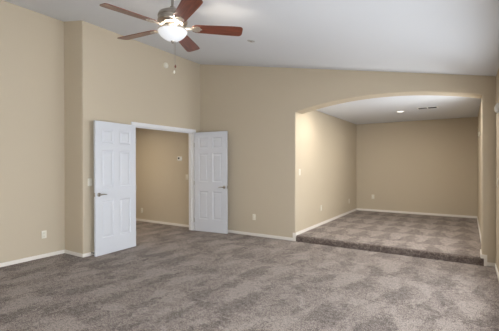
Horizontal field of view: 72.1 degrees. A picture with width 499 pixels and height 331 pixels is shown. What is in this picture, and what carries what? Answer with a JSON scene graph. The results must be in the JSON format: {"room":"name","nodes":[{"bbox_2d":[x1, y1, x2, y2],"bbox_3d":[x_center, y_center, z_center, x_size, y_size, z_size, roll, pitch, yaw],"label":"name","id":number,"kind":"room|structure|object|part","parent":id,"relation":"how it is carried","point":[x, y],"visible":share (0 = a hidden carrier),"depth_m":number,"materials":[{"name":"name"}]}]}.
{"room":"empty bedroom","nodes":[
{"label":"empty bedroom","id":0,"kind":"room"},
{"bbox_2d":[0,0,64,262],"bbox_3d":[-4.611,-0.447,2.906,0.120,3.792,6.155,0,0,32],"label":"wall","id":1,"kind":"structure","parent":0,"point":[32,178],"depth_m":5.01,"materials":[{"name":"beige paint"}]},
{"bbox_2d":[0,250,63,266],"bbox_3d":[-4.537,1.372,2.898,0.014,0.054,6.005,0,0,32],"label":"baseboard","id":2,"kind":"structure","parent":1,"relation":"attached to","point":[60,251],"depth_m":5.00,"materials":[{"name":"white paint"}]},
{"bbox_2d":[42,230,46,238],"bbox_3d":[-3.096,1.040,5.165,0.009,0.116,0.072,0,0,32],"label":"wall outlet","id":3,"kind":"object","parent":1,"relation":"attached to","point":[44,233],"visible":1,"depth_m":5.17,"materials":[{"name":"beige plastic"}]},
{"bbox_2d":[64,21,78,252],"bbox_3d":[-2.798,-0.460,5.400,0.501,3.792,0.100,0,0,32],"label":"wall","id":4,"kind":"structure","parent":0,"point":[70,27],"depth_m":5.32,"materials":[{"name":"beige paint"}]},
{"bbox_2d":[64,250,83,257],"bbox_3d":[-2.717,1.359,5.290,0.515,0.054,0.014,0,0,32],"label":"baseboard","id":5,"kind":"structure","parent":4,"relation":"attached to","point":[65,251],"depth_m":5.27,"materials":[{"name":"white paint"}]},
{"bbox_2d":[78,21,199,253],"bbox_3d":[-1.827,-0.419,6.347,0.120,3.698,2.741,0,0,32],"label":"wall","id":6,"kind":"structure","parent":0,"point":[120,81],"depth_m":5.72,"materials":[{"name":"beige paint"}]},
{"bbox_2d":[84,251,93,256],"bbox_3d":[-2.268,1.357,5.529,0.014,0.054,0.870,0,0,32],"label":"baseboard","id":7,"kind":"structure","parent":6,"relation":"attached to","point":[89,253],"depth_m":5.22,"materials":[{"name":"white paint"}]},
{"bbox_2d":[88,178,91,185],"bbox_3d":[-2.446,0.256,5.251,0.012,0.116,0.072,0,0,32],"label":"light switch","id":8,"kind":"object","parent":6,"relation":"attached to","point":[89,179],"visible":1,"depth_m":5.25,"materials":[{"name":"beige plastic"}]},
{"bbox_2d":[94,120,136,256],"bbox_3d":[-2.150,0.348,5.520,0.150,2.062,0.805,0,0,29],"label":"door","id":9,"kind":"structure","parent":6,"relation":"in","point":[115,230],"depth_m":5.47,"materials":[{"name":"white paint"}]},
{"bbox_2d":[0,221,498,330],"bbox_3d":[-2.796,1.454,3.219,9.826,0.120,9.016,0,0,32],"label":"floor","id":10,"kind":"structure","parent":0,"point":[174,278],"depth_m":3.83,"materials":[{"name":"beige carpet"}]},
{"bbox_2d":[4,0,498,124],"bbox_3d":[-0.272,-1.793,4.102,6.516,1.381,13.045,0,0,32],"label":"ceiling","id":11,"kind":"structure","parent":0,"point":[458,37],"depth_m":4.23,"materials":[{"name":"white paint"}]},
{"bbox_2d":[99,0,242,73],"bbox_3d":[-0.786,-1.313,3.337,1.302,0.838,1.323,0,0,32],"label":"ceiling fan","id":12,"kind":"object","parent":11,"relation":"hanging from","point":[172,21],"visible":1,"depth_m":3.25,"materials":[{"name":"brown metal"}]},
{"bbox_3d":[-1.054,-1.341,3.021,0.494,0.006,0.154,0,12,-46],"label":"blade","id":13,"kind":"part","parent":12,"relation":"part of","materials":[{"name":"brown wood"}]},
{"bbox_3d":[-1.139,-1.343,3.528,0.494,0.006,0.154,0,12,26],"label":"blade","id":14,"kind":"part","parent":12,"relation":"part of","materials":[{"name":"brown wood"}]},
{"bbox_3d":[-0.748,-1.259,3.333,0.280,0.100,0.280,0,0,32],"label":"lamp shade","id":15,"kind":"part","parent":12,"relation":"part of","materials":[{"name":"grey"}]},
{"bbox_3d":[-0.546,-1.342,2.945,0.154,0.006,0.494,13,-6,-27],"label":"blade","id":16,"kind":"part","parent":12,"relation":"part of","materials":[{"name":"brown wood"}]},
{"bbox_3d":[-0.683,-1.345,3.765,0.154,0.006,0.494,-12,-2,8],"label":"blade","id":17,"kind":"part","parent":12,"relation":"part of","materials":[{"name":"brown wood"}]},
{"bbox_3d":[-0.317,-1.344,3.405,0.494,0.006,0.154,0,-12,-10],"label":"blade","id":18,"kind":"part","parent":12,"relation":"part of","materials":[{"name":"brown wood"}]},
{"bbox_2d":[417,106,437,108],"bbox_3d":[3.507,-1.135,6.747,0.370,0.013,0.170,0,0,32],"label":"ceiling vent","id":19,"kind":"object","parent":11,"relation":"in","point":[433,106],"visible":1,"depth_m":6.69,"materials":[{"name":"white plastic"}]},
{"bbox_2d":[136,64,495,262],"bbox_3d":[-0.437,-0.436,7.205,9.526,3.720,0.300,0,0,32],"label":"wall","id":20,"kind":"structure","parent":0,"point":[261,109],"depth_m":6.52,"materials":[{"name":"beige paint"}]},
{"bbox_2d":[136,218,188,226],"bbox_3d":[-2.851,1.347,8.566,3.991,0.054,0.014,0,0,32],"label":"baseboard","id":21,"kind":"structure","parent":20,"relation":"attached to","point":[143,220],"depth_m":8.03,"materials":[{"name":"white paint"}]},
{"bbox_2d":[131,122,195,230],"bbox_3d":[-1.645,0.311,6.632,0.152,2.136,1.656,0,0,32],"label":"door frame","id":22,"kind":"structure","parent":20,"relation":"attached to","point":[191,132],"depth_m":7.25,"materials":[{"name":"white paint"}]},
{"bbox_2d":[194,131,227,233],"bbox_3d":[-0.798,0.339,7.051,0.805,2.062,0.150,0,0,26],"label":"door","id":23,"kind":"structure","parent":20,"relation":"in","point":[210,148],"depth_m":7.02,"materials":[{"name":"white paint"}]},
{"bbox_2d":[228,230,292,240],"bbox_3d":[-0.129,1.347,6.833,2.195,0.054,0.014,0,0,32],"label":"baseboard","id":24,"kind":"structure","parent":20,"relation":"attached to","point":[229,231],"depth_m":6.60,"materials":[{"name":"white paint"}]},
{"bbox_2d":[296,235,483,265],"bbox_3d":[2.041,1.383,5.472,2.813,0.224,0.055,0,0,32],"label":"step","id":25,"kind":"structure","parent":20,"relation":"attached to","point":[475,260],"depth_m":5.30,"materials":[{"name":"beige carpet"}]},
{"bbox_2d":[487,262,494,266],"bbox_3d":[3.292,1.348,4.656,0.096,0.054,0.014,0,0,32],"label":"baseboard","id":26,"kind":"structure","parent":20,"relation":"attached to","point":[490,264],"depth_m":4.66,"materials":[{"name":"white paint"}]},
{"bbox_2d":[302,110,356,229],"bbox_3d":[1.980,0.111,8.129,0.120,2.608,3.850,0,0,32],"label":"wall","id":27,"kind":"structure","parent":0,"point":[328,141],"depth_m":7.59,"materials":[{"name":"beige paint"}]},
{"bbox_2d":[293,208,356,240],"bbox_3d":[1.905,1.287,7.936,0.066,0.157,4.066,0,0,32],"label":"baseboard","id":28,"kind":"structure","parent":27,"relation":"attached to","point":[353,210],"depth_m":7.14,"materials":[{"name":"white paint"}]},
{"bbox_2d":[299,210,480,256],"bbox_3d":[3.154,1.374,7.223,2.875,0.223,4.130,0,0,32],"label":"floor","id":29,"kind":"structure","parent":0,"point":[445,234],"depth_m":6.49,"materials":[{"name":"beige carpet"}]},
{"bbox_2d":[356,117,477,215],"bbox_3d":[4.238,0.103,8.926,3.075,2.608,0.120,0,0,32],"label":"wall","id":30,"kind":"structure","parent":0,"point":[424,166],"depth_m":8.79,"materials":[{"name":"beige paint"}]},
{"bbox_2d":[357,208,476,217],"bbox_3d":[4.205,1.229,8.873,2.835,0.058,0.014,0,0,32],"label":"baseboard","id":31,"kind":"structure","parent":30,"relation":"attached to","point":[391,211],"depth_m":8.77,"materials":[{"name":"white paint"}]},
{"bbox_2d":[477,103,480,231],"bbox_3d":[4.481,0.111,6.537,0.140,2.608,3.850,0,0,32],"label":"wall","id":32,"kind":"structure","parent":0,"point":[479,112],"depth_m":6.76,"materials":[{"name":"beige paint"}]},
{"bbox_2d":[477,216,486,265],"bbox_3d":[4.305,1.288,6.408,0.074,0.157,4.066,0,0,32],"label":"baseboard","id":33,"kind":"structure","parent":32,"relation":"attached to","point":[484,257],"depth_m":4.71,"materials":[{"name":"white paint"}]},
{"bbox_2d":[496,69,498,271],"bbox_3d":[1.104,0.103,0.849,0.300,2.682,8.816,0,0,32],"label":"wall","id":34,"kind":"structure","parent":0,"point":[497,75],"depth_m":4.40,"materials":[{"name":"beige paint"}]},
{"bbox_2d":[494,103,498,112],"bbox_3d":[3.051,-0.708,4.219,0.058,0.124,0.072,0,0,32],"label":"sensor","id":35,"kind":"object","parent":34,"relation":"attached to","point":[496,108],"visible":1,"depth_m":4.20,"materials":[{"name":"white plastic"}]},
{"bbox_2d":[495,263,498,280],"bbox_3d":[0.992,1.367,0.965,0.014,0.054,8.682,0,0,32],"label":"baseboard","id":36,"kind":"structure","parent":34,"relation":"attached to","point":[496,269],"depth_m":4.33,"materials":[{"name":"white paint"}]}
]}

